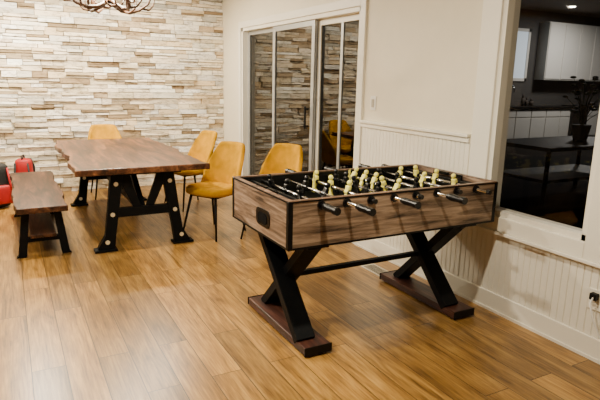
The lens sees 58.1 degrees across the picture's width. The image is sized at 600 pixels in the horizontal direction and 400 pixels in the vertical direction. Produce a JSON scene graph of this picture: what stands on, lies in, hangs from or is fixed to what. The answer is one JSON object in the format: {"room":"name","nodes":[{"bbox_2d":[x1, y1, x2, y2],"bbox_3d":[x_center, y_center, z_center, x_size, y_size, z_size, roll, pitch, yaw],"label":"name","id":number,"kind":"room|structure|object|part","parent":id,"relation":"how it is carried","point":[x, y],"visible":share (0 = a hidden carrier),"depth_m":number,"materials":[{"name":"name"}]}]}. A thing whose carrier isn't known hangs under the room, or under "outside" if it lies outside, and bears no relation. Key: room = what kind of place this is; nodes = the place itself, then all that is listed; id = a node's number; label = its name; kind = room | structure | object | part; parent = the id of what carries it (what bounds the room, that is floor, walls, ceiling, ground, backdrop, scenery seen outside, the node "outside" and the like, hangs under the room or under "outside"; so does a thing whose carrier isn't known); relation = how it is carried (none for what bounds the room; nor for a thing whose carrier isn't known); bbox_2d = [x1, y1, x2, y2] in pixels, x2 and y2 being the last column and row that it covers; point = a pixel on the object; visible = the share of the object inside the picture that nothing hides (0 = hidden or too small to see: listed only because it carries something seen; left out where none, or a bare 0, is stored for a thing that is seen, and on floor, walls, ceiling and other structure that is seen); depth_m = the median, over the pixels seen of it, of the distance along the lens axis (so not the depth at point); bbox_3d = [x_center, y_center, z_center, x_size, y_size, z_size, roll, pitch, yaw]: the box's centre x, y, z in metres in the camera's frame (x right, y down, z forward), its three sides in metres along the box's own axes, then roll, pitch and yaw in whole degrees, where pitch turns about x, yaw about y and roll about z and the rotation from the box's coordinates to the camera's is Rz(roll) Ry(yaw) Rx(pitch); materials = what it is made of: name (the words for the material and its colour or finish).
{"room":"common room","nodes":[
{"label":"common room","id":0,"kind":"room"},
{"bbox_2d":[0,0,222,186],"bbox_3d":[-3.910,-1.335,6.595,6.470,2.600,0.170,-6,14,-28],"label":"wall","id":1,"kind":"structure","parent":0,"point":[4,0],"depth_m":7.04,"materials":[{"name":"stone"}]},
{"bbox_2d":[0,0,223,190],"bbox_3d":[-3.869,-1.308,6.479,6.232,2.602,0.079,-6,14,-28],"label":"cladding","id":2,"kind":"object","parent":1,"relation":"attached to","point":[87,94],"depth_m":7.12,"materials":[{"name":"beige stone"}]},
{"bbox_2d":[0,182,599,399],"bbox_3d":[-1.580,0.992,2.604,6.470,0.100,10.160,-6,14,-28],"label":"floor","id":3,"kind":"structure","parent":0,"point":[153,317],"depth_m":3.33,"materials":[{"name":"brown wood"}]},
{"bbox_2d":[0,163,12,207],"bbox_3d":[-3.480,-0.192,6.186,0.319,0.564,0.257,13,17,43],"label":"backpack","id":4,"kind":"object","parent":3,"relation":"on","point":[5,182],"visible":0.99,"depth_m":6.14,"materials":[{"name":"red fabric"}]},
{"bbox_2d":[14,154,34,172],"bbox_3d":[-3.418,-0.295,6.706,0.199,0.542,0.294,-1,13,-11],"label":"backpack","id":5,"kind":"object","parent":3,"relation":"on","point":[23,164],"visible":0.27,"depth_m":6.60,"materials":[{"name":"red fabric"}]},
{"bbox_2d":[10,171,71,258],"bbox_3d":[-2.552,0.095,5.250,0.431,0.455,1.840,-6,14,-28],"label":"bench","id":6,"kind":"object","parent":3,"relation":"on","point":[35,196],"visible":1,"depth_m":4.69,"materials":[{"name":"brown wood"}]},
{"bbox_3d":[-2.548,-0.103,5.205,0.431,0.050,1.840,-6,14,-28],"label":"seat","id":7,"kind":"part","parent":6,"relation":"part of","materials":[{"name":"brown wood"}]},
{"bbox_2d":[88,124,121,199],"bbox_3d":[-2.481,-0.510,6.972,0.469,0.890,0.581,-6,14,-28],"label":"dining chair","id":8,"kind":"object","parent":3,"relation":"on","point":[97,131],"visible":0.26,"depth_m":7.09,"materials":[{"name":"yellow fabric"}]},
{"bbox_3d":[-2.542,-0.750,7.044,0.486,0.469,0.320,-6,14,-28],"label":"backrest","id":9,"kind":"part","parent":8,"relation":"part of","materials":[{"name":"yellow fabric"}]},
{"bbox_2d":[55,138,209,253],"bbox_3d":[-1.862,-0.143,5.684,1.170,0.760,2.270,-6,14,-28],"label":"dining table","id":10,"kind":"object","parent":3,"relation":"on","point":[119,161],"visible":1,"depth_m":4.92,"materials":[{"name":"brown wood"}]},
{"bbox_2d":[164,130,217,211],"bbox_3d":[-1.280,-0.372,6.474,0.581,0.890,0.469,-10,17,-42],"label":"dining chair","id":11,"kind":"object","parent":3,"relation":"on","point":[202,149],"visible":0.57,"depth_m":6.55,"materials":[{"name":"yellow fabric"}]},
{"bbox_3d":[-1.329,-0.368,6.429,0.442,0.085,0.465,-11,17,-43],"label":"seat","id":12,"kind":"part","parent":11,"relation":"part of","materials":[{"name":"yellow fabric"}]},
{"bbox_3d":[-1.174,-0.604,6.519,0.320,0.469,0.486,-10,17,-42],"label":"backrest","id":13,"kind":"part","parent":11,"relation":"part of","materials":[{"name":"yellow fabric"}]},
{"bbox_2d":[183,141,245,241],"bbox_3d":[-0.821,-0.113,5.360,0.469,0.890,0.581,9,15,30],"label":"dining chair","id":14,"kind":"object","parent":3,"relation":"on","point":[226,161],"visible":0.81,"depth_m":5.43,"materials":[{"name":"yellow fabric"}]},
{"bbox_3d":[-0.856,-0.105,5.303,0.465,0.085,0.442,8,14,29],"label":"seat","id":15,"kind":"part","parent":14,"relation":"part of","materials":[{"name":"yellow fabric"}]},
{"bbox_3d":[-0.744,-0.350,5.428,0.486,0.469,0.320,9,15,30],"label":"backrest","id":16,"kind":"part","parent":14,"relation":"part of","materials":[{"name":"yellow fabric"}]},
{"bbox_2d":[240,143,302,238],"bbox_3d":[-0.240,-0.080,5.271,0.469,0.890,0.581,8,14,26],"label":"dining chair","id":17,"kind":"object","parent":3,"relation":"on","point":[282,156],"visible":0.4,"depth_m":5.40,"materials":[{"name":"yellow fabric"}]},
{"bbox_3d":[-0.172,-0.319,5.344,0.486,0.469,0.320,8,14,26],"label":"backrest","id":18,"kind":"part","parent":17,"relation":"part of","materials":[{"name":"yellow fabric"}]},
{"bbox_2d":[232,163,497,356],"bbox_3d":[0.410,0.287,3.546,1.544,0.949,1.292,-6,14,-28],"label":"foosball table","id":19,"kind":"object","parent":3,"relation":"on","point":[304,213],"visible":1,"depth_m":3.28,"materials":[{"name":"brown wood"}]},
{"bbox_3d":[0.454,0.034,3.418,1.516,0.100,0.180,-6,14,-28],"label":"ball return plate","id":20,"kind":"part","parent":19,"relation":"part of","materials":[{"name":"black plastic"}]},
{"bbox_3d":[0.419,-0.114,3.457,1.409,0.040,0.272,-6,14,-28],"label":"scorer rail","id":21,"kind":"part","parent":19,"relation":"part of","materials":[{"name":"metal"}]},
{"bbox_3d":[0.417,-0.003,3.482,1.510,0.263,0.796,-6,14,-28],"label":"edge trim","id":22,"kind":"part","parent":19,"relation":"part of","materials":[{"name":"black paint"}]},
{"bbox_2d":[360,263,386,276],"bbox_3d":[0.631,0.576,4.435,0.140,0.007,0.300,-6,14,-28],"label":"floor vent","id":23,"kind":"object","parent":3,"relation":"in","point":[373,268],"visible":0.6,"depth_m":4.46,"materials":[{"name":"beige metal"}]},
{"bbox_2d":[222,0,482,141],"bbox_3d":[1.214,-0.604,3.825,0.140,2.600,10.060,-6,14,-28],"label":"wall","id":24,"kind":"structure","parent":0,"point":[421,63],"depth_m":4.25,"materials":[{"name":"beige paint"}]},
{"bbox_2d":[248,28,272,174],"bbox_3d":[-0.478,-1.119,6.974,0.035,2.080,0.910,-6,14,-28],"label":"door frame","id":25,"kind":"object","parent":24,"relation":"attached to","point":[268,30],"visible":0.21,"depth_m":7.22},
{"bbox_2d":[250,32,272,174],"bbox_3d":[-0.478,-1.139,6.969,0.006,1.940,0.810,-6,14,-28],"label":"glass","id":26,"kind":"object","parent":25,"relation":"in","point":[261,58],"depth_m":6.99,"materials":[{"name":"clear glass"}]},
{"bbox_2d":[272,19,317,170],"bbox_3d":[-0.112,-0.928,6.154,0.085,2.080,1.000,-6,14,-28],"label":"sliding door frame","id":27,"kind":"object","parent":24,"relation":"attached to","point":[314,23],"depth_m":5.77,"materials":[{"name":"white metal"}]},
{"bbox_2d":[275,26,311,171],"bbox_3d":[-0.090,-0.945,6.162,0.006,1.930,0.880,-6,14,-28],"label":"glass","id":28,"kind":"object","parent":27,"relation":"in","point":[293,46],"depth_m":6.06,"materials":[{"name":"clear glass"}]},
{"bbox_3d":[0.065,-0.884,5.790,0.050,0.240,0.030,-6,14,-28],"label":"handle","id":29,"kind":"part","parent":27,"relation":"part of","materials":[{"name":"black metal"}]},
{"bbox_2d":[238,0,367,243],"bbox_3d":[-0.076,-0.973,6.175,0.165,2.240,2.940,-6,14,-28],"label":"frame","id":30,"kind":"object","parent":24,"relation":"attached to","point":[342,7],"visible":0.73,"depth_m":5.48,"materials":[{"name":"white paint"}]},
{"bbox_2d":[314,13,359,170],"bbox_3d":[0.384,-0.750,5.408,0.035,2.080,0.860,-6,14,-28],"label":"sliding door frame","id":31,"kind":"object","parent":24,"relation":"attached to","point":[352,17],"depth_m":5.44,"materials":[{"name":"white metal"}]},
{"bbox_2d":[318,20,358,169],"bbox_3d":[0.384,-0.765,5.405,0.006,1.930,0.740,-6,14,-28],"label":"glass","id":32,"kind":"object","parent":31,"relation":"in","point":[331,33],"depth_m":5.36,"materials":[{"name":"clear glass"}]},
{"bbox_3d":[0.398,-0.744,5.382,0.025,2.080,0.040,-6,14,-28],"label":"screen stile","id":33,"kind":"part","parent":31,"relation":"part of","materials":[{"name":"white metal"}]},
{"bbox_2d":[370,96,375,109],"bbox_3d":[0.637,-0.845,4.709,0.014,0.120,0.080,-6,14,-28],"label":"light switch","id":34,"kind":"object","parent":24,"relation":"attached to","point":[373,98],"visible":1,"depth_m":4.70,"materials":[{"name":"paint"}]},
{"bbox_2d":[359,120,470,142],"bbox_3d":[0.862,-0.560,4.307,0.040,0.059,1.318,-6,14,-28],"label":"trim","id":35,"kind":"structure","parent":24,"relation":"attached to","point":[456,136],"depth_m":4.18,"materials":[{"name":"white paint"}]},
{"bbox_2d":[360,127,470,275],"bbox_3d":[0.863,-0.054,4.426,0.011,1.010,1.318,-6,14,-28],"label":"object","id":36,"kind":"structure","parent":24,"relation":"attached to","point":[379,147],"depth_m":4.23,"materials":[{"name":"white paint"}]},
{"bbox_2d":[355,239,599,363],"bbox_3d":[1.174,0.635,3.943,0.030,0.130,9.800,-6,14,-28],"label":"baseboard","id":37,"kind":"structure","parent":24,"relation":"attached to","point":[587,346],"depth_m":3.51,"materials":[{"name":"white paint"}]},
{"bbox_2d":[458,226,599,339],"bbox_3d":[1.435,0.480,3.439,0.011,0.423,1.130,-6,14,-28],"label":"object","id":38,"kind":"structure","parent":24,"relation":"attached to","point":[556,287],"depth_m":3.38,"materials":[{"name":"white paint"}]},
{"bbox_2d":[468,0,599,268],"bbox_3d":[1.443,-0.602,3.188,0.050,1.795,1.130,-6,14,-28],"label":"window frame","id":39,"kind":"structure","parent":24,"relation":"attached to","point":[587,252],"depth_m":3.49,"materials":[{"name":"white paint"}]},
{"bbox_2d":[487,0,599,240],"bbox_3d":[1.502,-0.597,3.227,0.110,1.540,0.760,-6,14,-28],"label":"window","id":40,"kind":"structure","parent":24,"relation":"in","point":[511,12],"depth_m":3.47,"materials":[{"name":"white paint"}]},
{"bbox_2d":[587,287,599,339],"bbox_3d":[1.703,0.739,2.883,0.070,0.409,0.443,-5,14,-26],"label":"wall outlet","id":41,"kind":"object","parent":24,"relation":"attached to","point":[593,302],"visible":1,"depth_m":3.00,"materials":[{"name":"white paint"}]},
{"bbox_3d":[1.652,0.559,3.023,0.009,0.120,0.080,-6,14,-28],"label":"plate","id":42,"kind":"part","parent":41,"relation":"part of","materials":[{"name":"white paint"}]},
{"bbox_3d":[1.696,0.761,2.858,0.034,0.377,0.396,-5,14,-26],"label":"power cord","id":43,"kind":"part","parent":41,"relation":"part of","materials":[{"name":"white plastic"}]},
{"bbox_2d":[510,9,599,104],"bbox_3d":[5.457,-3.403,14.733,8.900,3.520,0.100,-6,14,-28],"label":"wall","id":44,"kind":"structure","parent":0,"point":[542,92],"depth_m":15.45,"materials":[{"name":"grey paint"}]},
{"bbox_2d":[513,31,528,77],"bbox_3d":[6.026,-3.988,14.838,0.540,1.240,0.019,-6,14,-28],"label":"pane","id":45,"kind":"object","parent":44,"relation":"attached to","point":[522,38],"visible":0.64,"depth_m":14.85,"materials":[{"name":"white"}]},
{"bbox_2d":[513,28,531,80],"bbox_3d":[6.031,-3.986,14.829,0.700,1.400,0.040,-6,14,-28],"label":"window frame","id":46,"kind":"structure","parent":44,"relation":"attached to","point":[519,29],"depth_m":14.93,"materials":[{"name":"white"}]},
{"bbox_2d":[534,21,599,80],"bbox_3d":[7.896,-4.247,15.602,2.650,1.550,0.350,-6,14,-28],"label":"upper cabinet","id":47,"kind":"object","parent":44,"relation":"attached to","point":[564,50],"visible":0.94,"depth_m":15.23,"materials":[{"name":"white wood"}]},
{"bbox_2d":[520,0,599,17],"bbox_3d":[6.325,-4.791,12.727,9.000,0.100,3.800,-6,14,-28],"label":"ceiling","id":48,"kind":"structure","parent":0,"point":[590,8],"depth_m":14.00,"materials":[{"name":"paint"}]},
{"bbox_2d":[562,105,587,135],"bbox_3d":[7.986,-2.330,15.728,0.700,0.860,0.415,-6,14,-28],"label":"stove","id":49,"kind":"object","parent":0,"point":[573,119],"depth_m":15.48,"materials":[{"name":"black metal"}]},
{"bbox_3d":[-1.523,-1.642,2.015,6.470,0.100,10.160,-6,14,-28],"label":"ceiling","id":50,"kind":"structure","parent":0,"visible":0},
{"bbox_2d":[63,0,154,14],"bbox_3d":[-1.896,-2.102,5.338,0.784,0.468,0.784,2,13,2],"label":"antler chandelier","id":51,"kind":"object","parent":50,"relation":"hanging from","point":[91,8],"visible":1,"depth_m":5.31,"materials":[{"name":"black paint"}]},
{"label":"outside","id":52,"kind":"structure","parent":0,"visible":0},
{"bbox_2d":[314,121,593,228],"bbox_3d":[5.663,-0.856,11.658,15.030,0.100,21.000,-6,14,-28],"label":"floor","id":53,"kind":"structure","parent":52,"point":[565,203],"depth_m":7.98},
{"bbox_2d":[503,136,594,206],"bbox_3d":[3.741,-0.449,7.665,2.000,0.772,1.000,-6,14,-28],"label":"table","id":54,"kind":"object","parent":53,"relation":"on","point":[548,174],"visible":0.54,"depth_m":7.31,"materials":[{"name":"black paint"}]},
{"bbox_2d":[563,76,599,140],"bbox_3d":[4.067,-1.300,7.665,0.594,0.904,0.514,-6,14,-28],"label":"potted plant","id":55,"kind":"object","parent":54,"relation":"on","point":[580,132],"visible":1,"depth_m":7.68,"materials":[{"name":"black plant"}]},
{"bbox_3d":[4.037,-0.973,7.763,0.260,0.220,0.260,-6,14,-28],"label":"pot","id":56,"kind":"part","parent":55,"relation":"part of","materials":[{"name":"ceramic"}]},
{"bbox_2d":[507,85,599,138],"bbox_3d":[6.428,-2.432,15.059,6.650,1.524,0.630,-6,14,-28],"label":"kitchen base cabinets","id":57,"kind":"object","parent":53,"relation":"on","point":[527,119],"visible":0.5,"depth_m":14.97,"materials":[{"name":"white wood"}]},
{"bbox_2d":[510,105,599,108],"bbox_3d":[6.432,-2.591,15.023,6.650,0.050,0.630,-6,14,-28],"label":"countertop","id":58,"kind":"structure","parent":57,"relation":"on","point":[511,106],"depth_m":14.96,"materials":[{"name":"black stone"}]}
]}

